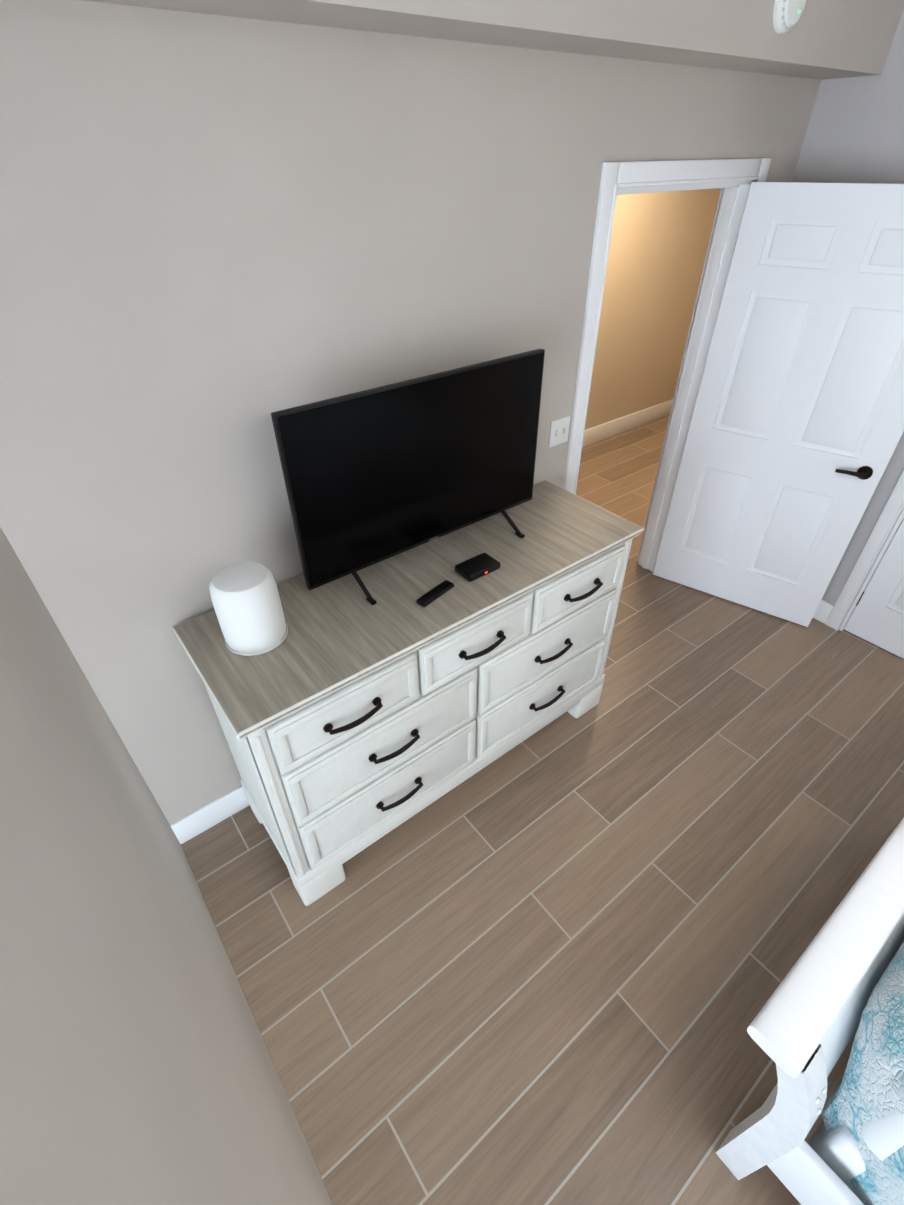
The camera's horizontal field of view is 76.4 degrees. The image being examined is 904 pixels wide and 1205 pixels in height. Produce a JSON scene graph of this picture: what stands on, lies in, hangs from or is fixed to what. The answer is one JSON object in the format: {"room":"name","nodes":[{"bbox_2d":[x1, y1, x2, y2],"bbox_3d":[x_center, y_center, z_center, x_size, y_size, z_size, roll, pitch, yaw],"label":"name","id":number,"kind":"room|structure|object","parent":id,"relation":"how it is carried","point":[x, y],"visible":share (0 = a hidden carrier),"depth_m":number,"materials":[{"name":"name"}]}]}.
{"room":"bedroom","nodes":[
{"label":"bedroom","id":0,"kind":"room"},
{"bbox_2d":[0,527,332,1204],"bbox_3d":[0.074,0.883,0.185,0.120,2.670,4.210,-26,45,-29],"label":"wall","id":1,"kind":"structure","parent":0,"point":[137,1066],"depth_m":0.61,"materials":[{"name":"grey paint"}]},
{"bbox_2d":[0,0,820,824],"bbox_3d":[0.212,-0.776,2.304,3.630,2.670,0.120,-26,45,-29],"label":"wall","id":2,"kind":"structure","parent":0,"point":[222,238],"depth_m":1.53,"materials":[{"name":"grey paint"}]},
{"bbox_2d":[170,785,249,843],"bbox_3d":[-0.272,0.516,2.721,2.033,0.130,0.014,-26,45,-29],"label":"baseboard","id":3,"kind":"structure","parent":2,"relation":"attached to","point":[206,817],"depth_m":2.29,"materials":[{"name":"white wood"}]},
{"bbox_2d":[548,416,569,447],"bbox_3d":[0.467,-0.734,2.474,0.116,0.116,0.019,-26,45,-29],"label":"light switch","id":4,"kind":"object","parent":2,"relation":"attached to","point":[559,430],"visible":1,"depth_m":2.47,"materials":[{"name":"white plastic"}]},
{"bbox_2d":[563,158,770,561],"bbox_3d":[0.947,-0.856,2.844,1.061,2.114,0.021,-26,45,-29],"label":"door frame","id":5,"kind":"structure","parent":2,"relation":"attached to","point":[615,176],"depth_m":2.24,"materials":[{"name":"white wood"}]},
{"bbox_2d":[617,180,752,571],"bbox_3d":[0.904,-0.863,2.912,0.920,2.045,0.120,-26,45,-29],"label":"trim","id":6,"kind":"structure","parent":2,"relation":"attached to","point":[730,215],"depth_m":2.89,"materials":[{"name":"white wood"}]},
{"bbox_2d":[653,182,903,626],"bbox_3d":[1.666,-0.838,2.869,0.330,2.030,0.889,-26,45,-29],"label":"hall door","id":7,"kind":"structure","parent":2,"relation":"in","point":[796,430],"depth_m":2.73,"materials":[{"name":"white wood"}]},
{"bbox_2d":[181,415,903,1204],"bbox_3d":[1.781,0.497,2.870,5.680,0.060,5.860,-26,45,-29],"label":"floor","id":8,"kind":"structure","parent":0,"point":[553,961],"depth_m":2.04,"materials":[{"name":"brown tile"}]},
{"bbox_2d":[172,480,643,905],"bbox_3d":[-0.050,0.294,2.296,1.626,1.000,0.568,-26,45,-29],"label":"dresser","id":9,"kind":"object","parent":8,"relation":"on","point":[353,721],"visible":1,"depth_m":1.94,"materials":[{"name":"paint"}]},
{"bbox_2d":[209,561,287,655],"bbox_3d":[-0.590,0.012,1.666,0.184,0.229,0.184,-26,45,-29],"label":"smart speaker","id":10,"kind":"object","parent":9,"relation":"on","point":[246,601],"visible":1,"depth_m":1.60},
{"bbox_2d":[271,348,544,604],"bbox_3d":[-0.075,-0.427,1.901,0.975,0.622,0.270,-26,45,-29],"label":"tv","id":11,"kind":"object","parent":9,"relation":"on","point":[372,476],"visible":1,"depth_m":1.82,"materials":[{"name":"black plastic"}]},
{"bbox_2d":[416,580,453,606],"bbox_3d":[-0.054,-0.031,1.885,0.040,0.018,0.150,27,46,31],"label":"remote control","id":12,"kind":"object","parent":9,"relation":"on","point":[446,585],"depth_m":1.87,"materials":[{"name":"black plastic"}]},
{"bbox_2d":[455,553,499,581],"bbox_3d":[0.090,-0.123,1.992,0.140,0.028,0.091,-26,45,-29],"label":"media box","id":13,"kind":"object","parent":9,"relation":"on","point":[476,567],"depth_m":1.97,"materials":[{"name":"black plastic"}]},
{"bbox_2d":[715,817,903,1204],"bbox_3d":[1.951,1.150,0.888,1.698,1.350,2.274,-26,45,-29],"label":"bed","id":14,"kind":"object","parent":8,"relation":"on","point":[842,982],"visible":1,"depth_m":1.25,"materials":[{"name":"paint"}]},
{"bbox_2d":[585,188,720,429],"bbox_3d":[0.062,-1.898,3.926,5.800,2.440,0.120,-26,45,-29],"label":"wall","id":15,"kind":"structure","parent":0,"point":[659,244],"depth_m":4.86,"materials":[{"name":"beige paint"}]},
{"bbox_2d":[582,399,672,447],"bbox_3d":[0.114,-0.967,4.587,5.560,0.160,0.014,-26,45,-29],"label":"baseboard","id":16,"kind":"structure","parent":15,"relation":"attached to","point":[595,434],"depth_m":5.52,"materials":[{"name":"white wood"}]},
{"bbox_2d":[792,9,903,626],"bbox_3d":[2.876,-0.424,1.816,0.150,2.670,4.090,-26,45,-29],"label":"wall","id":17,"kind":"structure","parent":0,"point":[855,132],"depth_m":2.42,"materials":[{"name":"grey paint"}]},
{"bbox_2d":[813,599,833,623],"bbox_3d":[1.857,-0.156,3.548,0.014,0.130,0.933,-26,45,-29],"label":"baseboard","id":18,"kind":"structure","parent":17,"relation":"attached to","point":[824,608],"depth_m":3.27,"materials":[{"name":"white wood"}]},
{"bbox_2d":[825,470,903,630],"bbox_3d":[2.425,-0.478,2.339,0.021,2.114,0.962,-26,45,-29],"label":"door frame","id":19,"kind":"structure","parent":17,"relation":"attached to","point":[893,508],"depth_m":2.96,"materials":[{"name":"white wood"}]},
{"bbox_2d":[844,520,903,658],"bbox_3d":[2.455,-0.468,2.384,0.159,2.030,0.793,-26,45,-29],"label":"closet door","id":20,"kind":"structure","parent":17,"relation":"in","point":[877,617],"depth_m":3.03,"materials":[{"name":"white wood"}]},
{"bbox_3d":[1.450,-0.878,0.169,3.630,0.100,4.210,-26,45,-29],"label":"ceiling","id":21,"kind":"structure","parent":0,"visible":0},
{"bbox_2d":[81,0,903,79],"bbox_3d":[0.298,-1.620,1.454,3.360,0.295,0.235,-26,45,-29],"label":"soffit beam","id":22,"kind":"structure","parent":21,"relation":"attached to","point":[827,39],"depth_m":1.57,"materials":[{"name":"grey paint"}]},
{"bbox_2d":[773,0,805,33],"bbox_3d":[1.059,-1.867,1.787,0.136,0.136,0.039,-26,45,-29],"label":"smoke detector","id":23,"kind":"object","parent":22,"relation":"attached to","point":[787,14],"visible":1,"depth_m":1.79,"materials":[{"name":"white plastic"}]}
]}

